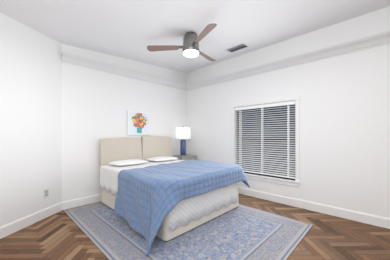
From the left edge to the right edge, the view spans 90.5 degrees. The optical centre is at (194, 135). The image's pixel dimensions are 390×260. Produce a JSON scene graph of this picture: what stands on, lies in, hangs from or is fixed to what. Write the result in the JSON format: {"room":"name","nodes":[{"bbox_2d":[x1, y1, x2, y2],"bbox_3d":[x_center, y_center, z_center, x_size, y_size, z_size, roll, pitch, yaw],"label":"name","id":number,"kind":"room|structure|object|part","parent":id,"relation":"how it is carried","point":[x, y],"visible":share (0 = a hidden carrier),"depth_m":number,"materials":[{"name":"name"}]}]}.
{"room":"bedroom","nodes":[
{"label":"bedroom","id":0,"kind":"room"},
{"bbox_2d":[0,12,61,226],"bbox_3d":[-2.563,-0.280,1.559,0.150,3.060,3.950,0,0,8],"label":"wall","id":1,"kind":"structure","parent":0,"point":[30,115],"depth_m":2.70,"materials":[{"name":"paint"}]},
{"bbox_2d":[0,202,61,238],"bbox_3d":[-2.492,1.180,1.475,0.016,0.140,3.604,0,0,8],"label":"baseboard","id":2,"kind":"structure","parent":1,"relation":"attached to","point":[15,226],"depth_m":2.68,"materials":[{"name":"white wood"}]},
{"bbox_2d":[44,189,48,197],"bbox_3d":[-2.285,0.880,2.969,0.010,0.120,0.076,0,0,8],"label":"electrical outlet plate","id":3,"kind":"object","parent":1,"relation":"attached to","point":[46,192],"visible":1,"depth_m":2.97,"materials":[{"name":"white plastic"}]},
{"bbox_2d":[62,44,186,201],"bbox_3d":[-1.306,-0.280,4.341,0.150,3.060,3.270,0,0,44],"label":"wall","id":4,"kind":"structure","parent":0,"point":[97,105],"depth_m":3.71,"materials":[{"name":"paint"}]},
{"bbox_2d":[62,194,101,209],"bbox_3d":[-1.231,1.180,4.300,0.016,0.140,2.924,0,0,44],"label":"baseboard","id":5,"kind":"structure","parent":4,"relation":"attached to","point":[73,203],"depth_m":3.46,"materials":[{"name":"white wood"}]},
{"bbox_2d":[62,52,186,90],"bbox_3d":[-1.195,-1.317,4.268,0.112,0.135,2.920,0,0,44],"label":"crown molding","id":6,"kind":"structure","parent":4,"relation":"attached to","point":[69,58],"depth_m":3.88,"materials":[{"name":"white"}]},
{"bbox_2d":[127,111,149,134],"bbox_3d":[-1.239,-0.280,4.275,0.034,0.510,0.544,0,0,44],"label":"picture","id":7,"kind":"object","parent":4,"relation":"attached to","point":[138,123],"visible":0.98,"depth_m":4.25},
{"bbox_2d":[0,194,389,259],"bbox_3d":[0.127,1.300,0.967,7.200,0.100,6.432,0,0,44],"label":"floor","id":8,"kind":"structure","parent":0,"point":[61,235],"depth_m":2.33,"materials":[{"name":"brown wood"}]},
{"bbox_2d":[173,155,196,160],"bbox_3d":[-0.268,0.875,4.909,0.464,0.750,0.510,0,0,44],"label":"nightstand","id":9,"kind":"object","parent":8,"relation":"on","point":[188,157],"visible":0.23,"depth_m":4.74,"materials":[{"name":"grey wood"}]},
{"bbox_2d":[175,126,190,155],"bbox_3d":[-0.301,0.119,4.913,0.390,0.760,0.390,0,0,44],"label":"lamp","id":10,"kind":"object","parent":9,"relation":"on","point":[183,133],"visible":1,"depth_m":4.79,"materials":[{"name":"white fabric"}]},
{"bbox_3d":[-0.301,-0.071,4.913,0.390,0.290,0.390,0,0,44],"label":"lamp shade","id":11,"kind":"part","parent":10,"relation":"part of","materials":[{"name":"white fabric"}]},
{"bbox_2d":[64,202,312,259],"bbox_3d":[-0.267,1.245,2.962,3.120,0.009,2.290,0,0,44],"label":"rug","id":12,"kind":"object","parent":8,"relation":"on","point":[241,232],"visible":0.54,"depth_m":2.36,"materials":[{"name":"blue fabric"}]},
{"bbox_2d":[99,136,249,255],"bbox_3d":[-0.534,0.620,3.407,2.230,1.236,2.078,0,0,44],"label":"bed","id":13,"kind":"object","parent":12,"relation":"on","point":[151,187],"visible":1,"depth_m":2.71,"materials":[{"name":"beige fabric"}]},
{"bbox_3d":[-1.480,0.441,3.935,0.136,0.824,0.873,0,0,44],"label":"headboard","id":14,"kind":"part","parent":13,"relation":"part of","materials":[{"name":"fabric"}]},
{"bbox_2d":[108,159,148,165],"bbox_3d":[-1.259,0.499,3.677,0.445,0.078,0.681,0,0,44],"label":"pillow","id":15,"kind":"object","parent":13,"relation":"on","point":[132,162],"depth_m":3.58,"materials":[{"name":"white fabric"}]},
{"bbox_3d":[-0.879,0.426,4.557,0.136,0.850,0.850,0,0,44],"label":"headboard","id":16,"kind":"part","parent":13,"relation":"part of","materials":[{"name":"fabric"}]},
{"bbox_2d":[145,156,178,161],"bbox_3d":[-0.718,0.499,4.252,0.445,0.078,0.681,0,0,44],"label":"pillow","id":17,"kind":"object","parent":13,"relation":"on","point":[157,158],"depth_m":4.14,"materials":[{"name":"white fabric"}]},
{"bbox_2d":[0,0,389,72],"bbox_3d":[0.058,-1.611,0.895,7.200,0.571,6.832,0,0,44],"label":"ceiling","id":18,"kind":"structure","parent":0,"point":[130,29],"depth_m":2.77,"materials":[{"name":"paint"}]},
{"bbox_2d":[147,23,216,60],"bbox_3d":[0.051,-1.484,3.198,1.268,0.353,1.224,0,0,44],"label":"fan","id":19,"kind":"object","parent":18,"relation":"hanging from","point":[190,46],"visible":1,"depth_m":3.07,"materials":[{"name":"brown wood"}]},
{"bbox_3d":[-0.533,-1.450,3.187,0.444,0.040,0.396,0,0,44],"label":"blade","id":20,"kind":"part","parent":19,"relation":"part of","materials":[{"name":"brown wood"}]},
{"bbox_3d":[0.127,-1.450,2.729,0.506,0.040,0.279,0,0,44],"label":"blade","id":21,"kind":"part","parent":19,"relation":"part of","materials":[{"name":"brown wood"}]},
{"bbox_3d":[0.202,-1.450,3.537,0.184,0.040,0.526,0,0,44],"label":"blade","id":22,"kind":"part","parent":19,"relation":"part of","materials":[{"name":"brown wood"}]},
{"bbox_2d":[225,43,249,52],"bbox_3d":[0.820,-1.718,3.776,0.420,0.024,0.250,0,0,44],"label":"ceiling vent","id":23,"kind":"object","parent":18,"relation":"in","point":[238,47],"visible":1,"depth_m":3.76,"materials":[{"name":"white metal"}]},
{"bbox_2d":[187,6,389,217],"bbox_3d":[2.205,-0.280,3.118,6.600,3.060,0.150,0,0,44],"label":"wall","id":24,"kind":"structure","parent":0,"point":[344,131],"depth_m":3.10,"materials":[{"name":"paint"}]},
{"bbox_2d":[231,96,300,186],"bbox_3d":[1.354,0.093,3.885,1.420,1.593,0.170,0,0,44],"label":"window","id":25,"kind":"structure","parent":24,"relation":"in","point":[271,119],"depth_m":3.82,"materials":[{"name":"white plastic"}]},
{"bbox_3d":[1.399,0.084,3.932,1.246,1.413,0.030,0,0,44],"label":"window sash","id":26,"kind":"part","parent":25,"relation":"part of","materials":[{"name":"white plastic"}]},
{"bbox_2d":[187,30,389,90],"bbox_3d":[2.114,-1.317,3.024,6.600,0.135,0.112,0,0,44],"label":"crown molding","id":27,"kind":"structure","parent":24,"relation":"attached to","point":[374,40],"depth_m":3.26,"materials":[{"name":"white"}]},
{"bbox_2d":[238,187,389,228],"bbox_3d":[2.147,1.180,3.059,6.600,0.140,0.016,0,0,44],"label":"baseboard","id":28,"kind":"structure","parent":24,"relation":"attached to","point":[375,220],"depth_m":3.12,"materials":[{"name":"white wood"}]}
]}

